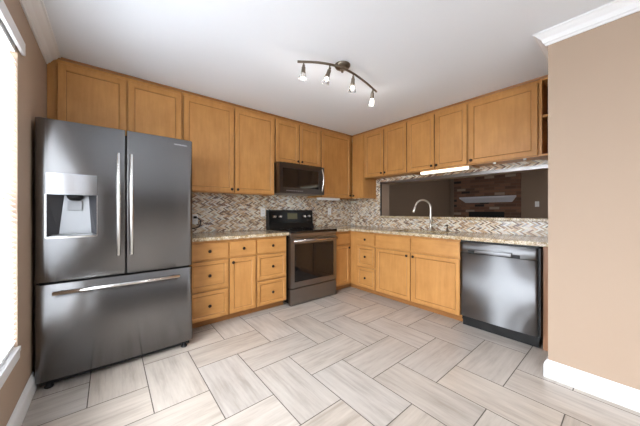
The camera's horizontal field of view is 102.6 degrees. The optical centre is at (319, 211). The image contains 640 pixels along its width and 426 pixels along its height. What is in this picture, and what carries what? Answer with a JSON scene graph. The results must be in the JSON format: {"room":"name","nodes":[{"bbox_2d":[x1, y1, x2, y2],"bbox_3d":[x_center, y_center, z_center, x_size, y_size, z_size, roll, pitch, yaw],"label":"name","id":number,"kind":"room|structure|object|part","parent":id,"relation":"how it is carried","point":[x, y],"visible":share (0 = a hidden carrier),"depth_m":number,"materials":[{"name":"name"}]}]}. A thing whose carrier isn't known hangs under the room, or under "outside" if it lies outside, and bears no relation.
{"room":"kitchen","nodes":[
{"label":"kitchen","id":0,"kind":"room"},
{"bbox_2d":[0,0,46,425],"bbox_3d":[0.185,-0.034,-0.967,0.160,2.435,8.590,0,0,-39],"label":"wall","id":1,"kind":"structure","parent":0,"point":[30,69],"depth_m":1.48,"materials":[{"name":"beige paint"}]},
{"bbox_2d":[0,346,20,388],"bbox_3d":[-1.179,-0.051,0.729,0.142,1.710,1.662,0,0,-39],"label":"window sill","id":2,"kind":"structure","parent":1,"relation":"in","point":[13,357],"depth_m":1.26,"materials":[{"name":"white"}]},
{"bbox_2d":[0,0,25,365],"bbox_3d":[-1.145,-0.110,0.761,0.065,1.683,1.750,0,0,-39],"label":"window blind","id":3,"kind":"object","parent":1,"relation":"attached to","point":[7,44],"visible":1,"depth_m":1.29,"materials":[{"name":"white plastic"}]},
{"bbox_3d":[-1.154,0.721,0.754,0.032,0.022,1.600,0,0,-39],"label":"rail","id":4,"kind":"part","parent":3,"relation":"part of","materials":[{"name":"white plastic"}]},
{"bbox_2d":[6,371,36,425],"bbox_3d":[0.505,1.103,-1.215,0.018,0.121,7.480,0,0,-39],"label":"baseboard","id":5,"kind":"structure","parent":1,"relation":"attached to","point":[18,415],"depth_m":1.45,"materials":[{"name":"white wood"}]},
{"bbox_2d":[19,0,60,63],"bbox_3d":[0.384,-1.210,-1.014,0.084,0.081,7.945,0,0,-39],"label":"trim","id":6,"kind":"structure","parent":1,"relation":"attached to","point":[35,11],"depth_m":1.69,"materials":[{"name":"white wood"}]},
{"bbox_2d":[58,57,547,136],"bbox_3d":[-0.003,-1.242,2.163,3.507,0.017,2.580,0,0,-39],"label":"trim","id":7,"kind":"structure","parent":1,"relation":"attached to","point":[61,58],"depth_m":2.75,"materials":[{"name":"brown wood"}]},
{"bbox_2d":[192,192,350,232],"bbox_3d":[-0.878,-0.034,3.608,4.000,2.435,0.168,0,0,-39],"label":"wall","id":8,"kind":"structure","parent":0,"point":[217,212],"depth_m":3.45,"materials":[{"name":"multicoloured tile"}]},
{"bbox_2d":[47,59,181,139],"bbox_3d":[-1.884,-0.934,2.445,0.964,0.596,0.366,0,0,-39],"label":"upper cabinet","id":9,"kind":"object","parent":8,"relation":"attached to","point":[76,93],"visible":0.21,"depth_m":2.28,"materials":[{"name":"brown wood"}]},
{"bbox_3d":[-1.946,-0.923,2.207,0.444,0.554,0.019,0,0,-39],"label":"door","id":10,"kind":"part","parent":9,"relation":"part of","materials":[{"name":"brown wood"}]},
{"bbox_3d":[-1.596,-0.923,2.494,0.438,0.554,0.019,0,0,-39],"label":"door","id":11,"kind":"part","parent":9,"relation":"part of","materials":[{"name":"brown wood"}]},
{"bbox_2d":[192,214,197,223],"bbox_3d":[-1.471,0.092,3.006,0.072,0.116,0.009,0,0,-39],"label":"wall outlet","id":12,"kind":"object","parent":8,"relation":"attached to","point":[194,221],"visible":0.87,"depth_m":3.01,"materials":[{"name":"white plastic"}]},
{"bbox_2d":[182,92,273,195],"bbox_3d":[-1.094,-0.720,3.093,1.072,1.024,0.366,0,0,-39],"label":"upper cabinet","id":13,"kind":"object","parent":8,"relation":"attached to","point":[233,146],"visible":0.92,"depth_m":2.94,"materials":[{"name":"brown wood"}]},
{"bbox_3d":[-1.207,-0.709,2.813,0.523,0.982,0.019,0,0,-39],"label":"door","id":14,"kind":"part","parent":13,"relation":"part of","materials":[{"name":"brown wood"}]},
{"bbox_3d":[-0.795,-0.709,3.151,0.515,0.982,0.019,0,0,-39],"label":"door","id":15,"kind":"part","parent":13,"relation":"part of","materials":[{"name":"brown wood"}]},
{"bbox_2d":[261,208,264,215],"bbox_3d":[-0.792,0.014,3.563,0.072,0.116,0.009,0,0,-39],"label":"wall outlet","id":16,"kind":"object","parent":8,"relation":"attached to","point":[262,209],"visible":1,"depth_m":3.56,"materials":[{"name":"white plastic"}]},
{"bbox_2d":[274,117,319,166],"bbox_3d":[-0.382,-0.935,3.678,0.766,0.594,0.366,0,0,-39],"label":"upper cabinet","id":17,"kind":"object","parent":8,"relation":"attached to","point":[294,142],"visible":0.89,"depth_m":3.53,"materials":[{"name":"brown wood"}]},
{"bbox_3d":[-0.437,-0.924,3.445,0.364,0.552,0.019,0,0,-39],"label":"door","id":18,"kind":"part","parent":17,"relation":"part of","materials":[{"name":"brown wood"}]},
{"bbox_2d":[274,161,324,195],"bbox_3d":[-0.341,-0.435,3.619,0.740,0.402,0.488,0,0,-39],"label":"microwave","id":19,"kind":"object","parent":17,"relation":"attached to","point":[290,179],"visible":0.97,"depth_m":3.44,"materials":[{"name":"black metal"}]},
{"bbox_3d":[0.041,-0.436,3.655,0.025,0.340,0.060,0,0,-39],"label":"handle","id":20,"kind":"part","parent":19,"relation":"part of","materials":[{"name":"silver metal"}]},
{"bbox_3d":[-0.143,-0.924,3.686,0.369,0.552,0.019,0,0,-39],"label":"door","id":21,"kind":"part","parent":17,"relation":"part of","materials":[{"name":"brown wood"}]},
{"bbox_2d":[308,129,351,198],"bbox_3d":[0.182,-0.720,4.140,0.686,1.024,0.366,0,0,-39],"label":"upper cabinet","id":22,"kind":"object","parent":8,"relation":"attached to","point":[335,148],"visible":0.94,"depth_m":4.02,"materials":[{"name":"brown wood"}]},
{"bbox_2d":[317,197,339,200],"bbox_3d":[0.133,-0.198,4.016,0.420,0.048,0.070,0,0,-39],"label":"light bar","id":23,"kind":"object","parent":22,"relation":"attached to","point":[319,198],"visible":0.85,"depth_m":3.98,"materials":[{"name":"white plastic"}]},
{"bbox_3d":[0.256,-0.709,4.014,0.616,0.982,0.019,0,0,-39],"label":"door","id":24,"kind":"part","parent":22,"relation":"part of","materials":[{"name":"brown wood"}]},
{"bbox_2d":[43,0,614,134],"bbox_3d":[1.632,-1.311,0.155,4.100,0.120,8.770,0,0,-39],"label":"ceiling","id":25,"kind":"structure","parent":0,"point":[419,57],"depth_m":1.97,"materials":[{"name":"white paint"}]},
{"bbox_2d":[297,60,376,106],"bbox_3d":[0.220,-1.142,2.256,0.914,0.217,0.194,0,0,-39],"label":"track light","id":26,"kind":"object","parent":25,"relation":"attached to","point":[342,66],"visible":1,"depth_m":2.14,"materials":[{"name":"brown metal"}]},
{"bbox_3d":[-0.137,-1.076,2.042,0.073,0.048,0.073,0,0,-39],"label":"lamp shade","id":27,"kind":"part","parent":26,"relation":"part of","materials":[{"name":"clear glass"}]},
{"bbox_3d":[0.048,-1.077,2.122,0.074,0.080,0.079,0,0,-39],"label":"lamp shade","id":28,"kind":"part","parent":26,"relation":"part of","materials":[{"name":"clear glass"}]},
{"bbox_3d":[0.284,-1.077,2.267,0.073,0.079,0.075,0,0,-39],"label":"lamp shade","id":29,"kind":"part","parent":26,"relation":"part of","materials":[{"name":"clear glass"}]},
{"bbox_3d":[0.509,-1.079,2.549,0.072,0.092,0.091,0,0,22],"label":"lamp shade","id":30,"kind":"part","parent":26,"relation":"part of","materials":[{"name":"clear glass"}]},
{"bbox_2d":[21,287,639,425],"bbox_3d":[1.716,1.224,0.289,3.800,0.120,8.270,0,0,-39],"label":"floor","id":31,"kind":"structure","parent":0,"point":[351,356],"depth_m":1.77,"materials":[{"name":"tile"}]},
{"bbox_2d":[35,117,191,388],"bbox_3d":[-1.686,0.278,2.199,0.926,1.771,0.861,0,0,-39],"label":"refrigerator","id":32,"kind":"object","parent":31,"relation":"on","point":[113,209],"visible":1,"depth_m":1.84,"materials":[{"name":"grey metal"}]},
{"bbox_3d":[-1.670,-0.181,1.729,0.252,0.140,0.012,0,0,-39],"label":"dispenser panel","id":33,"kind":"part","parent":32,"relation":"part of","materials":[{"name":"grey metal"}]},
{"bbox_3d":[-1.669,0.034,1.728,0.256,0.289,0.012,0,0,-39],"label":"dispenser frame","id":34,"kind":"part","parent":32,"relation":"part of","materials":[{"name":"silver metal"}]},
{"bbox_3d":[-1.653,-0.070,1.792,0.461,1.068,0.078,0,0,-39],"label":"door","id":35,"kind":"part","parent":32,"relation":"part of","materials":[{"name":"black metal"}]},
{"bbox_3d":[-1.473,0.790,1.940,0.926,0.628,0.078,0,0,-39],"label":"drawer","id":36,"kind":"part","parent":32,"relation":"part of","materials":[{"name":"silver metal"}]},
{"bbox_3d":[-1.442,0.530,1.882,0.729,0.027,0.057,0,0,-39],"label":"handle","id":37,"kind":"part","parent":32,"relation":"part of","materials":[{"name":"silver metal"}]},
{"bbox_3d":[-1.463,-0.051,1.861,0.025,0.740,0.056,0,0,-39],"label":"handle","id":38,"kind":"part","parent":32,"relation":"part of","materials":[{"name":"silver metal"}]},
{"bbox_3d":[-1.404,-0.051,1.910,0.025,0.740,0.056,0,0,-39],"label":"handle","id":39,"kind":"part","parent":32,"relation":"part of","materials":[{"name":"silver metal"}]},
{"bbox_3d":[-1.292,-0.070,2.089,0.457,1.068,0.078,0,0,-39],"label":"door","id":40,"kind":"part","parent":32,"relation":"part of","materials":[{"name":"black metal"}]},
{"bbox_2d":[192,240,228,328],"bbox_3d":[-1.278,0.728,2.764,0.398,0.871,0.618,0,0,-39],"label":"base cabinet","id":41,"kind":"object","parent":31,"relation":"on","point":[210,259],"visible":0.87,"depth_m":2.56,"materials":[{"name":"brown wood"}]},
{"bbox_3d":[-1.106,0.937,2.554,0.378,0.278,0.019,0,0,-39],"label":"drawer","id":42,"kind":"part","parent":41,"relation":"part of","materials":[{"name":"brown wood"}]},
{"bbox_3d":[-1.106,0.638,2.554,0.378,0.284,0.019,0,0,-39],"label":"drawer","id":43,"kind":"part","parent":41,"relation":"part of","materials":[{"name":"brown wood"}]},
{"bbox_3d":[-1.106,0.397,2.554,0.378,0.154,0.019,0,0,-39],"label":"drawer","id":44,"kind":"part","parent":41,"relation":"part of","materials":[{"name":"brown wood"}]},
{"bbox_2d":[192,230,288,241],"bbox_3d":[-1.006,0.274,2.989,1.132,0.036,0.624,0,0,-39],"label":"countertop","id":45,"kind":"structure","parent":41,"relation":"on","point":[209,236],"depth_m":2.83,"materials":[{"name":"stone"}]},
{"bbox_2d":[226,238,255,319],"bbox_3d":[-1.007,0.728,2.987,0.302,0.871,0.618,0,0,-39],"label":"base cabinet","id":46,"kind":"object","parent":31,"relation":"on","point":[242,252],"visible":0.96,"depth_m":2.77,"materials":[{"name":"brown wood"}]},
{"bbox_3d":[-0.848,0.685,2.793,0.302,0.787,0.018,0,0,-39],"label":"frame","id":47,"kind":"part","parent":46,"relation":"part of","materials":[{"name":"brown wood"}]},
{"bbox_3d":[-0.835,0.397,2.777,0.290,0.154,0.019,0,0,-39],"label":"drawer","id":48,"kind":"part","parent":46,"relation":"part of","materials":[{"name":"brown wood"}]},
{"bbox_3d":[-0.835,0.786,2.777,0.290,0.580,0.019,0,0,-39],"label":"door","id":49,"kind":"part","parent":46,"relation":"part of","materials":[{"name":"brown wood"}]},
{"bbox_2d":[253,236,285,311],"bbox_3d":[-0.733,0.728,3.211,0.404,0.871,0.618,0,0,-39],"label":"base cabinet","id":50,"kind":"object","parent":31,"relation":"on","point":[270,251],"visible":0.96,"depth_m":2.99,"materials":[{"name":"brown wood"}]},
{"bbox_3d":[-0.563,0.937,3.000,0.376,0.278,0.019,0,0,-39],"label":"drawer","id":51,"kind":"part","parent":50,"relation":"part of","materials":[{"name":"brown wood"}]},
{"bbox_3d":[-0.563,0.638,3.000,0.376,0.284,0.019,0,0,-39],"label":"drawer","id":52,"kind":"part","parent":50,"relation":"part of","materials":[{"name":"brown wood"}]},
{"bbox_3d":[-0.563,0.397,3.000,0.376,0.154,0.019,0,0,-39],"label":"drawer","id":53,"kind":"part","parent":50,"relation":"part of","materials":[{"name":"brown wood"}]},
{"bbox_2d":[266,210,337,305],"bbox_3d":[-0.245,0.573,3.560,0.762,1.181,0.674,0,0,-39],"label":"range","id":54,"kind":"object","parent":31,"relation":"on","point":[310,250],"visible":0.91,"depth_m":3.36,"materials":[{"name":"grey metal"}]},
{"bbox_3d":[-0.423,0.120,3.777,0.762,0.277,0.114,0,0,-39],"label":"control panel","id":55,"kind":"part","parent":54,"relation":"part of","materials":[{"name":"black plastic"}]},
{"bbox_2d":[270,227,336,233],"bbox_3d":[-0.221,0.259,3.531,0.762,0.033,0.519,0,0,-39],"label":"cooktop","id":56,"kind":"object","parent":54,"relation":"in","point":[292,230],"depth_m":3.41,"materials":[{"name":"black glass"}]},
{"bbox_3d":[-0.078,0.635,3.357,0.758,0.614,0.047,0,0,-39],"label":"oven door","id":57,"kind":"part","parent":54,"relation":"part of","materials":[{"name":"silver metal"}]},
{"bbox_3d":[-0.080,1.054,3.359,0.758,0.196,0.044,0,0,-39],"label":"storage drawer","id":58,"kind":"part","parent":54,"relation":"part of","materials":[{"name":"silver metal"}]},
{"bbox_3d":[-0.048,0.364,3.320,0.714,0.029,0.051,0,0,-39],"label":"handle","id":59,"kind":"part","parent":54,"relation":"part of","materials":[{"name":"silver metal"}]},
{"bbox_2d":[334,231,350,289],"bbox_3d":[0.393,0.728,4.136,0.930,0.871,0.618,0,0,-39],"label":"base cabinet","id":60,"kind":"object","parent":31,"relation":"on","point":[343,243],"visible":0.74,"depth_m":3.74,"materials":[{"name":"brown wood"}]},
{"bbox_3d":[0.323,0.397,3.727,0.292,0.154,0.019,0,0,-39],"label":"drawer","id":61,"kind":"part","parent":60,"relation":"part of","materials":[{"name":"brown wood"}]},
{"bbox_3d":[0.323,0.786,3.727,0.292,0.580,0.019,0,0,-39],"label":"door","id":62,"kind":"part","parent":60,"relation":"part of","materials":[{"name":"brown wood"}]},
{"bbox_3d":[0.323,0.685,3.753,0.336,0.787,0.018,0,0,-39],"label":"frame","id":63,"kind":"part","parent":60,"relation":"part of","materials":[{"name":"brown wood"}]},
{"bbox_2d":[350,231,379,295],"bbox_3d":[0.787,0.728,3.862,0.618,0.871,0.555,0,0,-39],"label":"base cabinet","id":64,"kind":"object","parent":31,"relation":"on","point":[363,244],"visible":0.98,"depth_m":3.64,"materials":[{"name":"brown wood"}]},
{"bbox_3d":[0.646,0.937,3.607,0.019,0.278,0.318,0,0,-39],"label":"drawer","id":65,"kind":"part","parent":64,"relation":"part of","materials":[{"name":"brown wood"}]},
{"bbox_3d":[0.646,0.638,3.607,0.019,0.284,0.318,0,0,-39],"label":"drawer","id":66,"kind":"part","parent":64,"relation":"part of","materials":[{"name":"brown wood"}]},
{"bbox_3d":[0.646,0.397,3.607,0.019,0.154,0.318,0,0,-39],"label":"drawer","id":67,"kind":"part","parent":64,"relation":"part of","materials":[{"name":"brown wood"}]},
{"bbox_2d":[376,233,462,321],"bbox_3d":[1.311,0.728,3.224,0.618,0.871,1.094,0,0,-39],"label":"base cabinet","id":68,"kind":"object","parent":31,"relation":"on","point":[419,272],"visible":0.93,"depth_m":2.97,"materials":[{"name":"brown wood"}]},
{"bbox_3d":[0.923,0.786,3.269,0.019,0.580,0.504,0,0,-39],"label":"door","id":69,"kind":"part","parent":68,"relation":"part of","materials":[{"name":"brown wood"}]},
{"bbox_2d":[322,225,547,246],"bbox_3d":[1.108,0.274,3.265,0.948,0.036,2.880,0,0,-39],"label":"countertop","id":70,"kind":"structure","parent":68,"relation":"on","point":[541,241],"depth_m":2.83,"materials":[{"name":"stone"}]},
{"bbox_2d":[412,199,437,229],"bbox_3d":[1.401,0.047,3.429,0.328,0.417,0.089,0,0,9],"label":"faucet","id":71,"kind":"object","parent":70,"relation":"on","point":[418,201],"visible":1,"depth_m":3.42,"materials":[{"name":"silver metal"}]},
{"bbox_3d":[1.379,-0.003,3.430,0.233,0.318,0.027,0,0,-3],"label":"spout","id":72,"kind":"part","parent":71,"relation":"part of","materials":[{"name":"silver metal"}]},
{"bbox_3d":[1.269,0.786,2.847,0.019,0.580,0.544,0,0,-39],"label":"door","id":73,"kind":"part","parent":68,"relation":"part of","materials":[{"name":"brown wood"}]},
{"bbox_2d":[460,240,542,347],"bbox_3d":[1.849,0.727,2.549,0.594,0.866,0.633,0,0,-39],"label":"dishwasher","id":74,"kind":"object","parent":31,"relation":"on","point":[501,284],"visible":0.98,"depth_m":2.33,"materials":[{"name":"silver metal"}]},
{"bbox_3d":[1.604,0.391,2.388,0.012,0.037,0.306,0,0,-39],"label":"handle","id":75,"kind":"part","parent":74,"relation":"part of","materials":[{"name":"silver metal"}]},
{"bbox_3d":[1.672,1.109,2.412,0.014,0.103,0.606,0,0,-39],"label":"toe panel","id":76,"kind":"part","parent":74,"relation":"part of","materials":[{"name":"black plastic"}]},
{"bbox_2d":[543,247,547,350],"bbox_3d":[2.116,0.729,2.295,0.572,0.866,0.084,0,0,-39],"label":"end panel","id":77,"kind":"object","parent":31,"relation":"on","point":[545,249],"visible":0.21,"depth_m":2.13,"materials":[{"name":"brown wood"}]},
{"bbox_2d":[389,179,449,215],"bbox_3d":[2.168,-0.046,5.879,3.590,2.460,0.100,0,0,-39],"label":"wall","id":78,"kind":"structure","parent":0,"point":[403,198],"depth_m":5.95,"materials":[{"name":"brown paint"}]},
{"bbox_2d":[351,159,547,236],"bbox_3d":[1.552,-0.034,3.633,0.211,2.435,2.892,0,0,-39],"label":"wall","id":79,"kind":"structure","parent":0,"point":[364,211],"depth_m":3.36,"materials":[{"name":"multicoloured tile"}]},
{"bbox_2d":[352,133,375,198],"bbox_3d":[0.713,-0.720,4.225,0.338,1.024,0.262,0,0,-39],"label":"upper cabinet","id":80,"kind":"object","parent":79,"relation":"attached to","point":[362,187],"visible":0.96,"depth_m":4.13,"materials":[{"name":"brown wood"}]},
{"bbox_3d":[0.623,-0.709,4.128,0.019,0.982,0.218,0,0,-39],"label":"door","id":81,"kind":"part","parent":80,"relation":"part of","materials":[{"name":"brown wood"}]},
{"bbox_3d":[0.993,-0.197,4.162,0.017,0.554,0.022,0,0,-39],"label":"edge trim","id":82,"kind":"part","parent":79,"relation":"part of","materials":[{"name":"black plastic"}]},
{"bbox_2d":[364,120,415,179],"bbox_3d":[1.037,-0.874,3.830,0.338,0.716,0.754,0,0,-39],"label":"upper cabinet","id":83,"kind":"object","parent":79,"relation":"attached to","point":[385,148],"visible":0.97,"depth_m":3.70,"materials":[{"name":"brown wood"}]},
{"bbox_3d":[0.817,-0.863,3.891,0.019,0.674,0.360,0,0,-39],"label":"door","id":84,"kind":"part","parent":83,"relation":"part of","materials":[{"name":"brown wood"}]},
{"bbox_3d":[1.054,-0.863,3.602,0.019,0.674,0.364,0,0,-39],"label":"door","id":85,"kind":"part","parent":83,"relation":"part of","materials":[{"name":"brown wood"}]},
{"bbox_2d":[408,102,475,174],"bbox_3d":[1.517,-0.874,3.244,0.338,0.716,0.756,0,0,-39],"label":"upper cabinet","id":86,"kind":"object","parent":79,"relation":"attached to","point":[438,140],"visible":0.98,"depth_m":3.11,"materials":[{"name":"brown wood"}]},
{"bbox_3d":[1.296,-0.863,3.307,0.019,0.674,0.364,0,0,-39],"label":"door","id":87,"kind":"part","parent":86,"relation":"part of","materials":[{"name":"brown wood"}]},
{"bbox_2d":[420,166,470,174],"bbox_3d":[1.520,-0.496,3.141,0.095,0.038,0.568,0,0,-39],"label":"light bar","id":88,"kind":"object","parent":86,"relation":"attached to","point":[465,167],"visible":1,"depth_m":3.08,"materials":[{"name":"white plastic"}]},
{"bbox_3d":[1.535,-0.863,3.016,0.019,0.674,0.364,0,0,-39],"label":"door","id":89,"kind":"part","parent":86,"relation":"part of","materials":[{"name":"brown wood"}]},
{"bbox_2d":[380,216,547,221],"bbox_3d":[1.775,0.090,3.382,0.305,0.036,2.171,0,0,-39],"label":"stone ledge","id":90,"kind":"object","parent":79,"relation":"on","point":[401,217],"visible":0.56,"depth_m":3.03,"materials":[{"name":"stone"}]},
{"bbox_3d":[1.690,-0.455,3.312,0.017,0.038,2.176,0,0,-39],"label":"edge trim","id":91,"kind":"part","parent":79,"relation":"part of","materials":[{"name":"silver metal"}]},
{"bbox_2d":[468,80,545,167],"bbox_3d":[1.953,-0.874,2.713,0.338,0.716,0.616,0,0,-39],"label":"upper cabinet","id":92,"kind":"object","parent":79,"relation":"attached to","point":[504,126],"visible":0.95,"depth_m":2.60,"materials":[{"name":"brown wood"}]},
{"bbox_2d":[540,77,547,159],"bbox_3d":[2.223,-0.874,2.416,0.298,0.716,0.182,0,0,-39],"label":"open shelf","id":93,"kind":"object","parent":79,"relation":"attached to","point":[543,82],"visible":0.25,"depth_m":2.42,"materials":[{"name":"brown wood"}]},
{"bbox_2d":[450,170,547,217],"bbox_3d":[5.172,-0.046,4.968,0.100,2.460,5.120,0,0,-39],"label":"wall","id":94,"kind":"structure","parent":0,"point":[534,184],"depth_m":5.57,"materials":[{"name":"brown paint"}]},
{"bbox_2d":[548,11,639,389],"bbox_3d":[3.835,-0.034,0.052,1.225,2.435,5.536,0,0,-39],"label":"wall pier","id":95,"kind":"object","parent":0,"point":[594,74],"visible":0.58,"depth_m":1.62,"materials":[{"name":"beige paint"}]},
{"bbox_2d":[533,0,639,61],"bbox_3d":[3.518,-1.208,-0.058,0.735,0.084,5.448,0,0,-39],"label":"trim","id":96,"kind":"structure","parent":95,"relation":"attached to","point":[617,9],"depth_m":1.64,"materials":[{"name":"white wood"}]},
{"bbox_2d":[544,356,639,412],"bbox_3d":[2.165,1.103,1.422,0.419,0.121,1.342,0,0,-39],"label":"baseboard","id":97,"kind":"structure","parent":95,"relation":"attached to","point":[625,396],"depth_m":1.62,"materials":[{"name":"white wood"}]},
{"bbox_3d":[3.824,1.234,3.862,3.589,0.100,5.320,0,0,-39],"label":"floor","id":98,"kind":"structure","parent":0,"visible":0},
{"bbox_2d":[454,173,520,217],"bbox_3d":[4.007,-0.046,6.228,0.097,2.458,1.405,0,0,-39],"label":"brick fireplace","id":99,"kind":"object","parent":98,"relation":"on","point":[502,184],"visible":0.31,"depth_m":6.12,"materials":[{"name":"brown brick"}]},
{"bbox_2d":[459,195,515,202],"bbox_3d":[3.961,-0.281,6.079,0.165,0.140,1.175,0,0,-39],"label":"mantel shelf","id":100,"kind":"object","parent":99,"relation":"attached to","point":[509,198],"visible":1,"depth_m":6.02,"materials":[{"name":"white"}]}
]}

